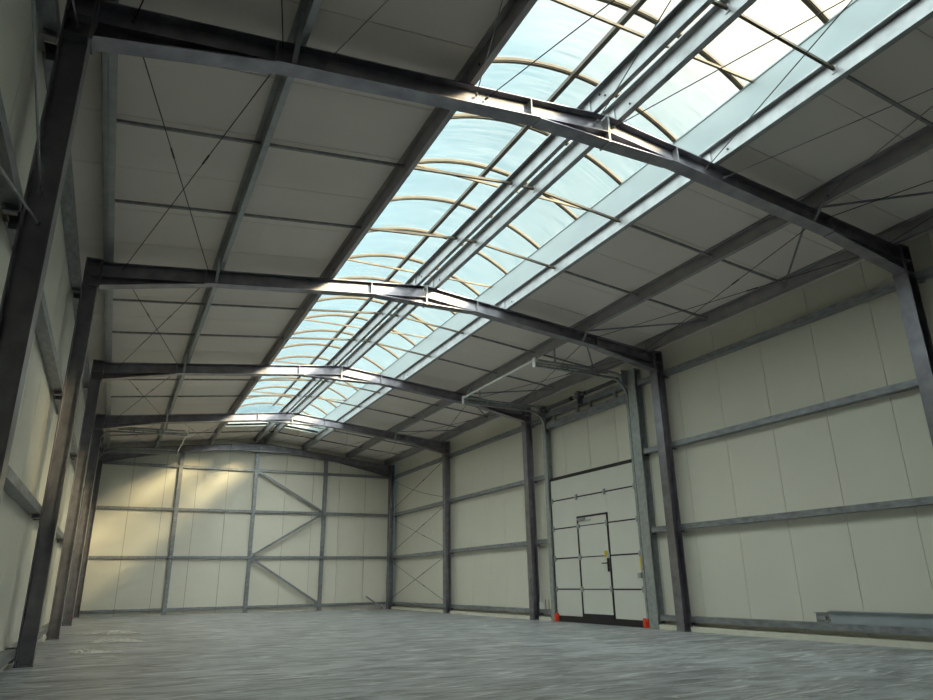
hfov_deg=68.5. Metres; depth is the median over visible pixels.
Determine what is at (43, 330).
girt
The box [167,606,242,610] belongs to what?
rail
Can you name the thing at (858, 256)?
rod
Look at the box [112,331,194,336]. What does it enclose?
bar
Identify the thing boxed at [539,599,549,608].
junction box
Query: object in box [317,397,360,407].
bar
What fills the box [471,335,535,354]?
bar
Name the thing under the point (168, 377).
rod
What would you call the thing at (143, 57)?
rod
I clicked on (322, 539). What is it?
post
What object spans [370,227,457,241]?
bar
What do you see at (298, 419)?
rafter
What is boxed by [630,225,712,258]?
bar
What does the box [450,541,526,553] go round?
steel beam
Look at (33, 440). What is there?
wall
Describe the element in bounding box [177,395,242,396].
bar
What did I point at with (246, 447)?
rafter
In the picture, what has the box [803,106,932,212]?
rod
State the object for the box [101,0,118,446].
purlin
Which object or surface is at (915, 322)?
steel column
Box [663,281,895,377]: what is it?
steel beam
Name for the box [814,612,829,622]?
channel
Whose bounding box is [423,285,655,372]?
rafter
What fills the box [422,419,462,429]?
bar
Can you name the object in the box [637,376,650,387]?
steel beam
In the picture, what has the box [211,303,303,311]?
bar
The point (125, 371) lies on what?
rafter
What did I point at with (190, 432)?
bar
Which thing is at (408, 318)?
bar
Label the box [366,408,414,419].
bar
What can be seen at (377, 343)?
bar
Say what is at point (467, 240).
bar
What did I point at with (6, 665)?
strip
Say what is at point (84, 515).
steel column
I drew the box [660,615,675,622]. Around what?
steel beam
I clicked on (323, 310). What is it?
bar
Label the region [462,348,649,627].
door
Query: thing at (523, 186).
bar
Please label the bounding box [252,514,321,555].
brace
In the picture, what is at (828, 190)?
brace
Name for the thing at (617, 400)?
steel beam
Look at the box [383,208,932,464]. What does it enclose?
purlin
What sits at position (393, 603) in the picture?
rail
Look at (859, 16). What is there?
window
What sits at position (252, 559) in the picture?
brace
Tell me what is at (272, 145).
bar
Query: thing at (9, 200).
girt
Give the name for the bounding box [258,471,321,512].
brace
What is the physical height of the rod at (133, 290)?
0.148 m
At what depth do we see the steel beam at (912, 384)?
10.60 m
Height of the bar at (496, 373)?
0.266 m
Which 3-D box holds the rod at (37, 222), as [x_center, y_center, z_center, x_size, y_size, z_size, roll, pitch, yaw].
[-1.797,-0.929,2.323,0.034,1.428,4.976,8,-21,-25]
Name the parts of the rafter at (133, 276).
plate, apex plate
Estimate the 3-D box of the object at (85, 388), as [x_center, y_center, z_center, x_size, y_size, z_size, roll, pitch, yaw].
[-8.630,1.395,15.648,0.120,0.145,4.794,8,-21,-25]
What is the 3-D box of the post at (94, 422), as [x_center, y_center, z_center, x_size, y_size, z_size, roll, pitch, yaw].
[-9.867,4.329,17.516,0.180,5.032,0.200,8,-21,-25]
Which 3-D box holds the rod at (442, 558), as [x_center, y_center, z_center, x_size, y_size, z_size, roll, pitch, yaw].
[-1.724,7.713,22.986,0.029,1.394,4.983,8,-21,-25]
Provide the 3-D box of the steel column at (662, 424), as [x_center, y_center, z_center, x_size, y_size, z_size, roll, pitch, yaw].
[3.822,2.514,12.932,0.200,5.201,0.210,8,-21,-25]
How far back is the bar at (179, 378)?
15.65 m
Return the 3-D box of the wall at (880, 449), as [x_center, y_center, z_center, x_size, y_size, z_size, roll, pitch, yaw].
[4.892,1.884,11.482,0.080,5.466,34.200,8,-21,-25]
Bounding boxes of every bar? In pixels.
[110,434,151,435]
[111,395,173,397]
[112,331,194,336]
[113,298,205,304]
[115,199,236,216]
[116,119,261,147]
[126,378,179,379]
[166,432,216,433]
[168,422,222,423]
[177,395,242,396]
[184,379,253,381]
[200,334,283,339]
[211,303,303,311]
[221,430,263,432]
[244,213,361,231]
[247,394,299,396]
[259,379,314,381]
[269,143,404,170]
[279,432,314,439]
[290,337,355,341]
[310,309,381,315]
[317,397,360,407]
[320,440,361,448]
[334,382,379,394]
[334,431,376,439]
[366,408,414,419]
[368,449,401,455]
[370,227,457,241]
[377,343,430,358]
[383,440,419,448]
[387,394,438,407]
[405,317,463,335]
[414,166,513,186]
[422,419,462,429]
[438,358,497,375]
[445,407,487,417]
[465,239,477,245]
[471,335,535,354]
[485,244,555,270]
[506,375,553,388]
[522,185,534,192]
[543,192,621,224]
[543,355,594,367]
[564,271,639,298]
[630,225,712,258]
[648,298,708,320]
[712,0,729,14]
[722,259,784,285]
[739,14,836,74]
[845,75,932,127]
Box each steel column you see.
[0,0,96,502]
[12,257,101,667]
[46,359,103,639]
[62,414,103,625]
[73,449,104,617]
[386,465,394,608]
[442,441,450,613]
[522,407,540,619]
[650,350,692,631]
[893,244,932,445]
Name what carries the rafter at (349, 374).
attached to the steel column at (528, 465)
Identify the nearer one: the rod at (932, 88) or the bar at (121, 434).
the rod at (932, 88)
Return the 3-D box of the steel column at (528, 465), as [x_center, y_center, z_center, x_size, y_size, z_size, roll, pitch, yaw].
[1.601,3.982,17.165,0.200,5.201,0.210,8,-21,-25]
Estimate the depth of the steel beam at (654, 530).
13.13 m
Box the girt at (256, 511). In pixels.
[255,510,321,514]
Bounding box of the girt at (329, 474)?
[328,473,387,478]
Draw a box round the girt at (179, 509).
[178,508,250,512]
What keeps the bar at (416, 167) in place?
attached to the purlin at (514, 12)
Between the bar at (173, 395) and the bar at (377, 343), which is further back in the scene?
the bar at (173, 395)
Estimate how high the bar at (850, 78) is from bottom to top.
0.266 m
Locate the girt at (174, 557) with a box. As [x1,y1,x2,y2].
[173,556,247,558]
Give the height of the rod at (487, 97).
0.172 m
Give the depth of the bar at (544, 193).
9.36 m
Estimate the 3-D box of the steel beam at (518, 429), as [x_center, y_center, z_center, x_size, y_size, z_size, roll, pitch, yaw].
[0.584,2.723,20.021,0.150,0.145,4.794,8,-21,-25]
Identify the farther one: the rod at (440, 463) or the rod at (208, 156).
the rod at (440, 463)
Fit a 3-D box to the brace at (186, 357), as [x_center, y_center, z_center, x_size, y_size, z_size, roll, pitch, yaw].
[-5.867,0.286,14.296,0.045,0.318,0.289,8,-21,-25]
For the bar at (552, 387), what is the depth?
16.25 m
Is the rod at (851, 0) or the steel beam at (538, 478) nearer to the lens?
the rod at (851, 0)
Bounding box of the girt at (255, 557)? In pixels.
[251,556,319,558]
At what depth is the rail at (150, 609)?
21.22 m
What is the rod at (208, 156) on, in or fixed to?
attached to the rafter at (154, 35)
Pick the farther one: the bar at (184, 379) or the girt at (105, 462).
the girt at (105, 462)
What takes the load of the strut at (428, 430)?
attached to the purlin at (762, 294)
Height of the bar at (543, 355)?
0.250 m
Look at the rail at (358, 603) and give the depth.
24.36 m
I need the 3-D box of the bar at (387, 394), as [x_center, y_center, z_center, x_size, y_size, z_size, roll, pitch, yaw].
[-1.527,1.338,18.402,1.675,0.266,0.060,8,-21,-25]
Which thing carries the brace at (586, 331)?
attached to the rafter at (439, 299)
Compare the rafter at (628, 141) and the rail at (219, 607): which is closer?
the rafter at (628, 141)
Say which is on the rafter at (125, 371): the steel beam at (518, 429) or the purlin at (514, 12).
the purlin at (514, 12)
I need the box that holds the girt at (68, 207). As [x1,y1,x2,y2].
[42,42,81,292]
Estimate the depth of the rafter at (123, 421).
18.95 m
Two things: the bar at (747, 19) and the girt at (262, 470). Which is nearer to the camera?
the bar at (747, 19)
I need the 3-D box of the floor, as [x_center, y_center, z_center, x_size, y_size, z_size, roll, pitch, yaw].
[0.228,3.848,8.354,11.230,0.253,35.000,8,-21,-25]
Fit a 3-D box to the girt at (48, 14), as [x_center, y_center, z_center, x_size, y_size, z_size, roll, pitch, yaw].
[-0.838,-3.757,0.797,0.120,0.145,9.882,8,-21,-25]
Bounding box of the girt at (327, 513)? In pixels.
[326,512,387,516]
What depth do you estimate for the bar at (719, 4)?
6.20 m
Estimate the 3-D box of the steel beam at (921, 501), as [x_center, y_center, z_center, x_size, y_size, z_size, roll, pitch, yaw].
[5.071,2.585,10.610,0.150,0.145,4.794,8,-21,-25]
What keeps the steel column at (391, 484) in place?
on the floor
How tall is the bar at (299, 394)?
0.246 m
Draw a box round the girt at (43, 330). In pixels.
[3,211,63,395]
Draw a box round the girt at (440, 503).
[394,501,442,517]
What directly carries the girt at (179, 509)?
attached to the post at (167, 583)
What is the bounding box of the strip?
[0,639,39,671]
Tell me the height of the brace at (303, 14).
0.318 m
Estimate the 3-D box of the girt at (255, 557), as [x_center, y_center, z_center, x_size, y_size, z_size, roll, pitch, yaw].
[-6.293,7.240,23.895,2.370,0.085,0.100,8,-21,-25]
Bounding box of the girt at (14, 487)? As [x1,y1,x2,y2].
[3,465,41,518]
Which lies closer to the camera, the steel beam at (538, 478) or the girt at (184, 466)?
the steel beam at (538, 478)
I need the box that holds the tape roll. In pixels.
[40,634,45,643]
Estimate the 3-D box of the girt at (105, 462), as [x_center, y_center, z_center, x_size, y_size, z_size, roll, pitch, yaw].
[-10.778,3.801,22.735,2.301,0.085,0.100,8,-21,-25]
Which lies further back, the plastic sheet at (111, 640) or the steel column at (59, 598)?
the steel column at (59, 598)
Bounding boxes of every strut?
[400,430,461,431]
[474,389,552,393]
[587,347,593,366]
[590,320,706,330]
[783,228,804,287]
[822,191,932,207]
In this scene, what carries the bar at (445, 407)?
attached to the purlin at (762, 294)
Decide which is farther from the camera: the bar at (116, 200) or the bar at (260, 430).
the bar at (260, 430)
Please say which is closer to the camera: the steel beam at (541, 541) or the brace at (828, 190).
the brace at (828, 190)
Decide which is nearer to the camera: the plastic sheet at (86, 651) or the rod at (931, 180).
the rod at (931, 180)
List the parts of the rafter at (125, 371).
plate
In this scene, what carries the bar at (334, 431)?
attached to the purlin at (916, 13)
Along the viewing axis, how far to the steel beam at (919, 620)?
9.16 m
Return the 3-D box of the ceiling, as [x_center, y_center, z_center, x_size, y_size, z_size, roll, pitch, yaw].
[0.121,-1.577,10.227,10.590,0.686,34.280,8,-21,-25]
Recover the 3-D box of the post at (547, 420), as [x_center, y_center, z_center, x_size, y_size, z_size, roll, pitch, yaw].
[2.016,3.839,16.572,0.200,5.079,0.110,8,-21,-25]
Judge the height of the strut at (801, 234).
0.179 m
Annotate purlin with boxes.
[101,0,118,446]
[155,0,322,445]
[208,0,537,443]
[253,0,714,442]
[262,0,756,443]
[301,0,932,450]
[345,122,932,457]
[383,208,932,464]
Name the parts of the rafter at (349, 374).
plate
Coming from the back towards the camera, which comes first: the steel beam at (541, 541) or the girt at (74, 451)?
the steel beam at (541, 541)
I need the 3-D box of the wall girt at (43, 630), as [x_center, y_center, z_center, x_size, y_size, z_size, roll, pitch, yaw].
[-6.338,4.231,9.959,0.120,0.145,4.794,8,-21,-25]
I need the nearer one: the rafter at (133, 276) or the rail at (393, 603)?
the rafter at (133, 276)
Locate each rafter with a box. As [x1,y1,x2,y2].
[89,0,609,150]
[97,260,426,307]
[100,361,341,382]
[102,412,292,430]
[103,442,260,461]
[260,443,390,476]
[291,412,444,454]
[341,365,524,423]
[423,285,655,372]
[601,114,905,276]
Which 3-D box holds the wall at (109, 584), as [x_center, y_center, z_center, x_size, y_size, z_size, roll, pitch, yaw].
[-7.432,5.994,23.839,10.430,5.970,0.080,8,-21,-25]
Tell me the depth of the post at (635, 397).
13.57 m
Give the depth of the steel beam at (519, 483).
19.39 m
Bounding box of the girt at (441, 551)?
[393,550,442,559]
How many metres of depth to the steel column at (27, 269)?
4.65 m
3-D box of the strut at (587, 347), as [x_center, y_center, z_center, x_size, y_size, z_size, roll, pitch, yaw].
[2.531,0.075,14.135,0.032,0.179,2.106,-6,-19,14]
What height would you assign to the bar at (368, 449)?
0.250 m
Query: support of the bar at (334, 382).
attached to the purlin at (916, 13)
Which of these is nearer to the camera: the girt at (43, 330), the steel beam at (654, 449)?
the girt at (43, 330)
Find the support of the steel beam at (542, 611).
attached to the steel column at (528, 465)
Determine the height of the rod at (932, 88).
0.172 m
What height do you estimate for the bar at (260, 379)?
0.246 m
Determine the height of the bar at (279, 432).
0.236 m
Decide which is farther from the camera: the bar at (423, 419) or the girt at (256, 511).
the girt at (256, 511)
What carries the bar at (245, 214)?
attached to the purlin at (281, 86)
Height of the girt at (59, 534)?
0.145 m
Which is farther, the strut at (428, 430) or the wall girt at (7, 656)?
the strut at (428, 430)
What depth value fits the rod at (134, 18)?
5.30 m
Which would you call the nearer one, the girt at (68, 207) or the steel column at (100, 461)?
the girt at (68, 207)
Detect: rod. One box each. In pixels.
[0,166,40,224]
[31,0,42,195]
[71,0,80,30]
[115,377,168,418]
[117,288,199,367]
[121,74,270,271]
[132,0,143,23]
[133,290,179,367]
[143,57,210,276]
[281,0,284,53]
[324,0,387,64]
[390,463,440,511]
[392,558,442,597]
[400,414,495,436]
[471,360,619,400]
[475,0,502,96]
[484,0,614,100]
[515,346,579,407]
[589,256,858,339]
[596,0,670,122]
[611,0,844,129]
[640,229,805,353]
[705,0,852,169]
[723,88,932,178]
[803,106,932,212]
[819,180,932,220]
[882,216,932,247]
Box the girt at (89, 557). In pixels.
[88,556,168,558]
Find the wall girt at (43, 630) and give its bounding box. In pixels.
[7,627,47,659]
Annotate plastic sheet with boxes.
[60,649,125,653]
[67,630,144,634]
[89,638,149,643]
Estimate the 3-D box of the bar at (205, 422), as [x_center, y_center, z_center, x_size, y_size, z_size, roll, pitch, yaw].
[-8.150,2.186,20.540,1.665,0.264,0.060,8,-21,-25]
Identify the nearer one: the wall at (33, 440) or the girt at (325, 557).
the wall at (33, 440)
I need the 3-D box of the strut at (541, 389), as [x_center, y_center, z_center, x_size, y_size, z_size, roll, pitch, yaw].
[1.093,1.026,16.878,2.121,0.179,0.032,-8,-20,21]
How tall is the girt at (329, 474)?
0.085 m
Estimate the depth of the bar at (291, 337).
14.23 m
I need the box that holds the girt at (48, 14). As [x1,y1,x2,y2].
[35,0,60,42]
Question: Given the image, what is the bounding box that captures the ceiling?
[59,0,932,462]
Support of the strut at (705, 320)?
attached to the purlin at (762, 294)
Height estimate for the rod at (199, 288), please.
0.148 m
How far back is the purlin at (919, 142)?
10.15 m
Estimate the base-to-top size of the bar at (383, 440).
0.250 m
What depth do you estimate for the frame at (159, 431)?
19.77 m
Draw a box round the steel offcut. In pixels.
[366,596,382,608]
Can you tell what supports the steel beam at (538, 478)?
attached to the steel column at (528, 465)
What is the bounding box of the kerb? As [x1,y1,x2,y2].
[391,606,932,649]
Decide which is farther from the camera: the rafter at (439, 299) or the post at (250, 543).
the post at (250, 543)
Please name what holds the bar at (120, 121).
attached to the purlin at (109, 61)
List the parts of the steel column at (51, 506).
plate, cap plate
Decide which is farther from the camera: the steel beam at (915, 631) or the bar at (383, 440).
the bar at (383, 440)
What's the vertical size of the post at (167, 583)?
5.183 m
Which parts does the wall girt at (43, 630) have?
rail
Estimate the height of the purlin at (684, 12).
0.197 m
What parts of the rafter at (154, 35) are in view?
plate, apex plate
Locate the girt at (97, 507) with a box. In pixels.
[96,506,173,510]
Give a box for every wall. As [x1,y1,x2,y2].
[0,0,84,651]
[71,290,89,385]
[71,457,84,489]
[79,439,394,616]
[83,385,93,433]
[393,231,932,641]
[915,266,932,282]
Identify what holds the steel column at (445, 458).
on the floor
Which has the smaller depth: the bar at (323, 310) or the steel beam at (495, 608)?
the bar at (323, 310)
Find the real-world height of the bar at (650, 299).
0.250 m
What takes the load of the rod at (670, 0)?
attached to the rafter at (154, 35)
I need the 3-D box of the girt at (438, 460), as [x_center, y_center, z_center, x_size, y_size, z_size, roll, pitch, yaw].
[-1.637,4.191,24.254,0.150,0.145,4.794,8,-21,-25]
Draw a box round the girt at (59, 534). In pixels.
[31,514,63,541]
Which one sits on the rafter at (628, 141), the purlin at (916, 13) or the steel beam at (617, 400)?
the purlin at (916, 13)
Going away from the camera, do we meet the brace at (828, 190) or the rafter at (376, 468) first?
the brace at (828, 190)
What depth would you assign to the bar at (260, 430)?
22.66 m
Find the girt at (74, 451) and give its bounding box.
[53,392,77,457]
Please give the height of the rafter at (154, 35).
0.936 m
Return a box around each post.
[61,422,94,624]
[73,462,97,615]
[162,453,184,614]
[242,453,259,612]
[316,461,328,610]
[542,406,556,620]
[626,368,665,628]
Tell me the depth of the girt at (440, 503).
23.67 m
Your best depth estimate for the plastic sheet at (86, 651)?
9.35 m
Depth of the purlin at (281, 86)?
7.89 m
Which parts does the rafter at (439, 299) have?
plate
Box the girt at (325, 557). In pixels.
[324,556,386,558]
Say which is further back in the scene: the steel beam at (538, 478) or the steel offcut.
the steel offcut
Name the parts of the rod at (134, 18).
rod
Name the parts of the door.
rail plate, guide rail, guide rail, rail plate, rail plate, guide rail, reveal frame, guide rail, frame, handle, bearing plate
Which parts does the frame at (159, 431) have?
guide rail, guide rail, guide rail, rail plate, rail plate, guide rail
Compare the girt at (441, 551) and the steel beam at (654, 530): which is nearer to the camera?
the steel beam at (654, 530)
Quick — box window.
[225,0,912,433]
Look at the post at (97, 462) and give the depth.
20.43 m
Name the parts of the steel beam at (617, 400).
door header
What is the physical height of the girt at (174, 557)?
0.085 m
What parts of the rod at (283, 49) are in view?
rod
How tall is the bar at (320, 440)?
0.266 m
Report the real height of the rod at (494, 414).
0.157 m
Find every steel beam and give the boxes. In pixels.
[449,426,521,458]
[450,480,523,503]
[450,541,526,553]
[451,604,528,612]
[531,419,541,427]
[533,475,544,482]
[536,539,547,545]
[539,609,551,615]
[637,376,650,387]
[643,446,657,455]
[651,526,665,534]
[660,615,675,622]
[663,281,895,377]
[671,378,918,449]
[680,496,932,531]
[690,616,932,636]
[827,611,932,627]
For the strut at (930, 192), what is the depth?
8.56 m
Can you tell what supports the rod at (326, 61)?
attached to the rafter at (154, 35)
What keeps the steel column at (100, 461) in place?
on the floor
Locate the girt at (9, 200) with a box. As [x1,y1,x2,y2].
[0,90,23,216]
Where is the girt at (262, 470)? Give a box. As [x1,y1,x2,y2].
[259,469,323,474]
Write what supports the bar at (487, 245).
attached to the purlin at (714, 21)
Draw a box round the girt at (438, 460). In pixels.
[394,457,441,478]
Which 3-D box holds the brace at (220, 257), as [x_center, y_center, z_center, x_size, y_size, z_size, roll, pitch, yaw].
[-3.646,-1.183,10.063,0.045,0.318,0.289,8,-21,-25]
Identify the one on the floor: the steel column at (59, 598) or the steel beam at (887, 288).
the steel column at (59, 598)
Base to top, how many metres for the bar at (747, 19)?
0.236 m
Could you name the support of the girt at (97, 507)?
attached to the post at (167, 583)
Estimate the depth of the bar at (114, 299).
11.34 m
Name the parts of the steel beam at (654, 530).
rail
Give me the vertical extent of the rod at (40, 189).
1.458 m
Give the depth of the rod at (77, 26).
4.98 m
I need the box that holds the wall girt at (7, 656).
[0,649,15,668]
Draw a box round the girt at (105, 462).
[103,461,178,467]
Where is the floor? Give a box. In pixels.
[0,609,932,699]
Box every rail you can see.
[80,608,161,613]
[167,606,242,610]
[247,604,317,607]
[321,602,385,605]
[392,602,442,606]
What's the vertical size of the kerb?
0.085 m
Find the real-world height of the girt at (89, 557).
0.085 m
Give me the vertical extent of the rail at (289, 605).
0.085 m
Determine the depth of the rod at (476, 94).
6.17 m
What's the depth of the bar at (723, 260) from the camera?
10.59 m
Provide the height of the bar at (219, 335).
0.264 m
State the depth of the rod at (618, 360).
15.39 m
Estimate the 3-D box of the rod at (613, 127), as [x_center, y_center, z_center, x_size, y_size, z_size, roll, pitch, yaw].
[3.314,-3.009,5.722,0.023,0.171,5.142,15,-25,-39]
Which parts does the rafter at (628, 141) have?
apex plate, plate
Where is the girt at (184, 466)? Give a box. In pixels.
[183,465,254,471]
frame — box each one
[73,423,188,616]
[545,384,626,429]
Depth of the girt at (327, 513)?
25.39 m
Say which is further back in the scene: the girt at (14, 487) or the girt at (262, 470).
the girt at (262, 470)
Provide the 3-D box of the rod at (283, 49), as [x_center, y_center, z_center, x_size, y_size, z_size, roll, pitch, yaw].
[-1.003,-3.308,3.561,0.023,0.148,5.090,3,-19,-13]
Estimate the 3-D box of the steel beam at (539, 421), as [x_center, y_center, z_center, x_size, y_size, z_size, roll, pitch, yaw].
[1.877,1.868,17.558,0.150,0.145,0.615,8,-21,-25]
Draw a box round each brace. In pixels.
[183,354,187,372]
[214,256,221,282]
[251,558,317,603]
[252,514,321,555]
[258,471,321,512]
[292,12,305,63]
[582,321,590,341]
[813,189,829,221]
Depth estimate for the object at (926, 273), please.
9.25 m
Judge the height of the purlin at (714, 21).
0.210 m
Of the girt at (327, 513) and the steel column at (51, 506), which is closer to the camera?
the steel column at (51, 506)
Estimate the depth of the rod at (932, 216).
8.96 m

